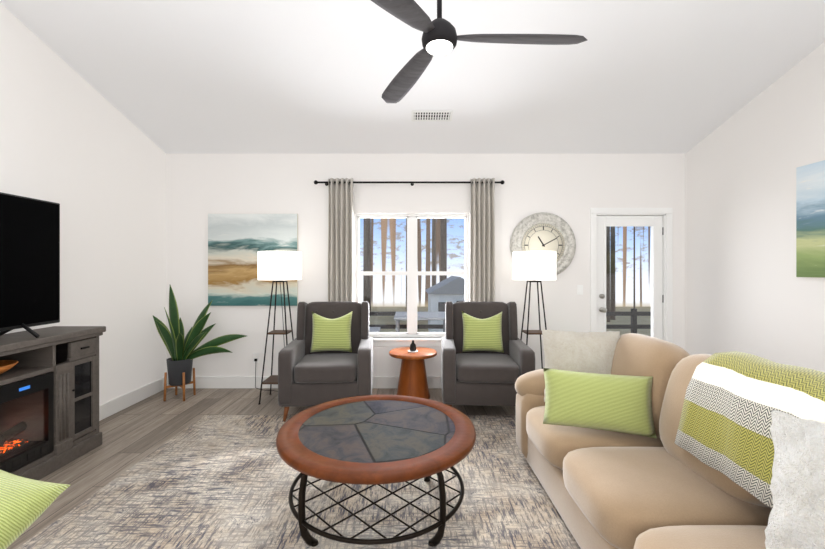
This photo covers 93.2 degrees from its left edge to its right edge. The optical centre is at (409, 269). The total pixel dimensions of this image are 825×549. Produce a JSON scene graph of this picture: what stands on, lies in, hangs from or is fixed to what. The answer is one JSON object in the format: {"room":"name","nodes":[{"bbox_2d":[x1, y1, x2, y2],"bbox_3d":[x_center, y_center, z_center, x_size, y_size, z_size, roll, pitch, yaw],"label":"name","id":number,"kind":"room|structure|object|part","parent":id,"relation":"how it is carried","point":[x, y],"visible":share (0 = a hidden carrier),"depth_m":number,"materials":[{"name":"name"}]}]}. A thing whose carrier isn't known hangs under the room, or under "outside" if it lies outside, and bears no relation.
{"room":"living room","nodes":[
{"label":"living room","id":0,"kind":"room"},
{"bbox_2d":[0,470,69,548],"bbox_3d":[-1.434,1.049,1.100,0.688,0.707,0.688,0,0,-12],"label":"pillow","id":1,"kind":"object","parent":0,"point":[25,503],"visible":1,"depth_m":1.22,"materials":[{"name":"green fabric"}]},
{"bbox_2d":[0,3,165,404],"bbox_3d":[-2.970,-0.984,1.095,0.200,4.747,6.990,0,0,0],"label":"wall","id":2,"kind":"structure","parent":0,"point":[84,154],"depth_m":3.55,"materials":[{"name":"white paint"}]},
{"bbox_2d":[99,378,163,420],"bbox_3d":[-2.862,1.320,1.195,0.016,0.140,6.790,0,0,0],"label":"baseboard","id":3,"kind":"structure","parent":2,"relation":"attached to","point":[112,407],"depth_m":3.97,"materials":[{"name":"white wood"}]},
{"bbox_2d":[7,388,515,548],"bbox_3d":[0.185,1.440,1.195,6.510,0.100,7.190,0,0,0],"label":"floor","id":4,"kind":"structure","parent":0,"point":[134,434],"depth_m":3.51,"materials":[{"name":"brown wood"}]},
{"bbox_2d":[0,192,105,479],"bbox_3d":[-2.647,0.448,2.260,0.423,1.885,1.740,0,0,0],"label":"fireplace","id":5,"kind":"object","parent":4,"relation":"on","point":[49,400],"visible":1,"depth_m":2.70,"materials":[{"name":"grey wood"}]},
{"bbox_2d":[0,360,18,380],"bbox_3d":[-2.640,0.630,2.420,0.300,0.078,0.300,0,0,0],"label":"bowl","id":6,"kind":"object","parent":5,"relation":"on","point":[5,365],"depth_m":2.48,"materials":[{"name":"brown wood"}]},
{"bbox_2d":[0,192,59,378],"bbox_3d":[-2.615,-0.020,2.150,0.304,0.950,1.500,0,0,0],"label":"tv","id":7,"kind":"object","parent":5,"relation":"on","point":[29,227],"depth_m":2.66,"materials":[{"name":"black plastic"}]},
{"bbox_2d":[153,285,245,400],"bbox_3d":[-2.287,0.772,4.220,1.002,1.237,0.521,0,0,0],"label":"snake plant","id":8,"kind":"object","parent":4,"relation":"on","point":[183,352],"visible":1,"depth_m":4.21,"materials":[{"name":"green plant"}]},
{"bbox_2d":[254,251,301,404],"bbox_3d":[-1.500,0.598,4.279,0.650,1.586,0.609,0,0,0],"label":"floor lamp","id":9,"kind":"object","parent":4,"relation":"on","point":[281,266],"visible":0.92,"depth_m":4.06,"materials":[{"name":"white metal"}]},
{"bbox_3d":[-1.591,0.754,4.390,0.468,1.268,0.388,0,0,0],"label":"cord","id":10,"kind":"part","parent":9,"relation":"part of","materials":[{"name":"black metal"}]},
{"bbox_2d":[16,415,580,548],"bbox_3d":[-0.115,1.384,2.130,3.670,0.012,3.160,0,0,0],"label":"rug","id":11,"kind":"object","parent":4,"relation":"on","point":[215,481],"visible":0.44,"depth_m":2.30,"materials":[{"name":"grey carpet"}]},
{"bbox_2d":[276,395,475,546],"bbox_3d":[-0.185,1.144,2.260,1.120,0.493,1.120,0,0,0],"label":"coffee table","id":12,"kind":"object","parent":11,"relation":"on","point":[373,440],"visible":1,"depth_m":2.03,"materials":[{"name":"wrought iron"},{"name":"slate tile"},{"name":"wood"}]},
{"bbox_2d":[515,330,824,548],"bbox_3d":[1.268,0.868,1.735,1.046,1.020,2.489,0,0,0],"label":"sofa","id":13,"kind":"object","parent":11,"relation":"on","point":[632,441],"visible":1,"depth_m":1.62,"materials":[{"name":"beige fabric"}]},
{"bbox_2d":[542,330,625,406],"bbox_3d":[1.120,0.628,2.536,0.493,0.470,0.179,0,-12,10],"label":"pillow","id":14,"kind":"object","parent":13,"relation":"on","point":[589,352],"depth_m":2.49,"materials":[{"name":"fabric"}]},
{"bbox_2d":[542,367,656,438],"bbox_3d":[1.030,0.723,2.155,0.560,0.310,0.130,0,-16,20],"label":"pillow","id":15,"kind":"object","parent":13,"relation":"on","point":[625,406],"depth_m":2.11,"materials":[{"name":"green fabric"}]},
{"bbox_2d":[674,351,824,548],"bbox_3d":[1.486,0.690,1.284,0.609,0.664,0.960,0,0,0],"label":"throw","id":16,"kind":"object","parent":13,"relation":"on","point":[724,440],"depth_m":1.49,"materials":[{"name":"fabric"}]},
{"bbox_2d":[278,301,372,421],"bbox_3d":[-0.801,0.859,3.948,0.840,1.043,0.875,0,0,-4],"label":"recliner","id":17,"kind":"object","parent":4,"relation":"on","point":[325,355],"visible":0.94,"depth_m":3.69,"materials":[{"name":"grey fabric"}]},
{"bbox_2d":[310,311,352,352],"bbox_3d":[-0.806,0.633,4.015,0.420,0.420,0.150,0,-14,-4],"label":"pillow","id":18,"kind":"object","parent":17,"relation":"on","point":[327,334],"depth_m":3.96,"materials":[{"name":"green fabric"}]},
{"bbox_2d":[389,340,436,398],"bbox_3d":[0.033,1.079,4.270,0.524,0.622,0.524,0,0,0],"label":"side table","id":19,"kind":"object","parent":4,"relation":"on","point":[413,382],"visible":0.94,"depth_m":4.15,"materials":[{"name":"orange wood"}]},
{"bbox_2d":[408,340,418,352],"bbox_3d":[0.033,0.828,4.250,0.110,0.120,0.110,0,0,0],"label":"diffuser","id":20,"kind":"object","parent":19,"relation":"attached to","point":[412,346],"depth_m":4.22,"materials":[{"name":"black ceramic"}]},
{"bbox_2d":[441,301,534,406],"bbox_3d":[0.741,0.859,3.948,0.840,1.043,0.875,0,0,4],"label":"armchair","id":21,"kind":"object","parent":4,"relation":"on","point":[487,356],"visible":0.9,"depth_m":3.77,"materials":[{"name":"grey fabric"}]},
{"bbox_2d":[461,311,503,352],"bbox_3d":[0.746,0.633,4.015,0.420,0.420,0.150,0,-14,4],"label":"pillow","id":22,"kind":"object","parent":21,"relation":"on","point":[478,334],"depth_m":3.96,"materials":[{"name":"green fabric"}]},
{"bbox_2d":[512,251,555,368],"bbox_3d":[1.335,0.598,4.200,0.450,1.586,0.450,0,0,0],"label":"floor lamp","id":23,"kind":"object","parent":4,"relation":"on","point":[532,266],"visible":0.81,"depth_m":4.03,"materials":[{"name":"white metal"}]},
{"bbox_2d":[0,0,824,153],"bbox_3d":[0.185,-2.362,1.195,6.510,2.091,7.190,0,0,0],"label":"ceiling","id":24,"kind":"structure","parent":0,"point":[318,76],"depth_m":3.33,"materials":[{"name":"white paint"}]},
{"bbox_2d":[411,111,452,120],"bbox_3d":[0.220,-1.546,3.919,0.410,0.008,0.160,0,-15,0],"label":"ceiling vent","id":25,"kind":"object","parent":24,"relation":"in","point":[431,115],"visible":1,"depth_m":3.92,"materials":[{"name":"white metal"}]},
{"bbox_2d":[371,0,586,102],"bbox_3d":[0.290,-1.611,1.991,1.148,1.018,1.242,0,0,0],"label":"fan","id":26,"kind":"object","parent":24,"relation":"hanging from","point":[440,36],"visible":1,"depth_m":1.91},
{"bbox_2d":[166,154,684,375],"bbox_3d":[0.185,-0.050,4.690,6.510,2.880,0.200,0,0,0],"label":"wall","id":27,"kind":"structure","parent":0,"point":[571,190],"depth_m":4.59,"materials":[{"name":"white paint"}]},
{"bbox_2d":[208,214,297,305],"bbox_3d":[-1.837,-0.120,4.570,1.045,1.080,0.036,0,0,0],"label":"picture","id":28,"kind":"object","parent":27,"relation":"attached to","point":[237,243],"visible":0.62,"depth_m":4.55,"materials":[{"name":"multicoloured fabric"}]},
{"bbox_2d":[253,353,258,362],"bbox_3d":[-1.810,1.032,4.586,0.070,0.115,0.008,0,0,0],"label":"electrical outlet plate","id":29,"kind":"object","parent":27,"relation":"attached to","point":[255,355],"visible":0.94,"depth_m":4.58,"materials":[{"name":"white plastic"}]},
{"bbox_2d":[167,376,441,387],"bbox_3d":[-0.360,1.320,4.582,4.960,0.140,0.016,0,0,0],"label":"baseboard","id":30,"kind":"structure","parent":27,"relation":"attached to","point":[200,381],"depth_m":4.57,"materials":[{"name":"white wood"}]},
{"bbox_2d":[373,337,441,345],"bbox_3d":[0.026,0.851,4.610,1.460,0.090,0.110,0,0,0],"label":"window sill","id":31,"kind":"structure","parent":27,"relation":"attached to","point":[403,341],"depth_m":4.58,"materials":[{"name":"white"}]},
{"bbox_2d":[314,178,504,301],"bbox_3d":[-0.010,0.155,4.519,2.198,2.420,0.141,0,0,0],"label":"curtains","id":32,"kind":"object","parent":27,"relation":"attached to","point":[341,256],"visible":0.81,"depth_m":4.49,"materials":[{"name":"grey fabric"}]},
{"bbox_2d":[355,214,468,336],"bbox_3d":[0.026,0.068,4.689,1.360,1.476,0.067,0,0,0],"label":"window","id":33,"kind":"structure","parent":27,"relation":"in","point":[411,272],"depth_m":4.67,"materials":[{"name":"white"}]},
{"bbox_2d":[510,212,575,274],"bbox_3d":[1.560,-0.290,4.563,0.770,0.770,0.050,0,0,0],"label":"clock","id":34,"kind":"object","parent":27,"relation":"attached to","point":[542,231],"visible":0.75,"depth_m":4.55,"materials":[{"name":"silver metal"}]},
{"bbox_2d":[577,285,582,294],"bbox_3d":[2.000,0.233,4.585,0.070,0.115,0.008,0,0,0],"label":"switch plate","id":35,"kind":"object","parent":27,"relation":"attached to","point":[579,289],"visible":1,"depth_m":4.58,"materials":[{"name":"white plastic"}]},
{"bbox_2d":[597,216,662,339],"bbox_3d":[2.606,0.367,4.600,0.800,2.022,0.130,0,0,0],"label":"door","id":36,"kind":"structure","parent":27,"relation":"in","point":[655,223],"depth_m":4.62,"materials":[{"name":"white"}]},
{"bbox_2d":[590,208,672,342],"bbox_3d":[2.600,0.330,4.681,0.960,2.120,0.218,0,0,0],"label":"door frame","id":37,"kind":"structure","parent":27,"relation":"attached to","point":[666,214],"depth_m":4.57,"materials":[{"name":"white wood"}]},
{"bbox_2d":[685,41,824,371],"bbox_3d":[3.340,-0.984,1.095,0.200,4.747,6.990,0,0,0],"label":"wall","id":38,"kind":"structure","parent":0,"point":[747,290],"depth_m":3.64,"materials":[{"name":"white paint"}]},
{"bbox_2d":[796,160,824,277],"bbox_3d":[3.220,-0.395,2.817,0.036,0.910,0.835,0,0,0],"label":"picture","id":39,"kind":"object","parent":38,"relation":"attached to","point":[810,220],"visible":0.98,"depth_m":3.12,"materials":[{"name":"multicoloured fabric"}]},
{"label":"outside","id":40,"kind":"structure","parent":0,"visible":0},
{"bbox_2d":[359,218,650,306],"bbox_3d":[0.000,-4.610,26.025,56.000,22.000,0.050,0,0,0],"label":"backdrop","id":41,"kind":"structure","parent":40,"point":[400,290],"depth_m":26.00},
{"bbox_2d":[369,307,650,335],"bbox_3d":[0.000,2.515,15.400,56.000,0.150,21.200,0,0,0],"label":"ground","id":42,"kind":"structure","parent":40,"point":[376,321],"depth_m":18.84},
{"bbox_2d":[426,276,464,331],"bbox_3d":[1.750,1.340,15.000,2.240,2.200,2.640,0,0,0],"label":"shed","id":43,"kind":"object","parent":42,"relation":"on","point":[453,296],"depth_m":13.80,"materials":[{"name":"white"}]},
{"bbox_2d":[363,218,634,321],"bbox_3d":[0.664,-6.060,21.482,41.291,17.000,8.141,0,0,0],"label":"trees","id":44,"kind":"object","parent":42,"relation":"on","point":[367,261],"depth_m":20.68,"materials":[{"name":"brown plant"}]},
{"bbox_2d":[369,308,650,332],"bbox_3d":[1.500,1.790,11.485,35.000,1.300,0.150,0,0,0],"label":"fence","id":45,"kind":"object","parent":42,"relation":"on","point":[633,312],"depth_m":11.41,"materials":[{"name":"black"}]},
{"bbox_3d":[0.500,1.945,6.205,6.200,0.990,2.790,0,0,0],"label":"deck","id":46,"kind":"object","parent":42,"relation":"on","visible":0},
{"bbox_2d":[369,312,444,331],"bbox_3d":[0.300,0.945,6.400,2.640,1.010,0.900,0,0,0],"label":"outdoor table","id":47,"kind":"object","parent":46,"relation":"on","point":[401,316],"depth_m":6.26,"materials":[{"name":"grey"}]}
]}

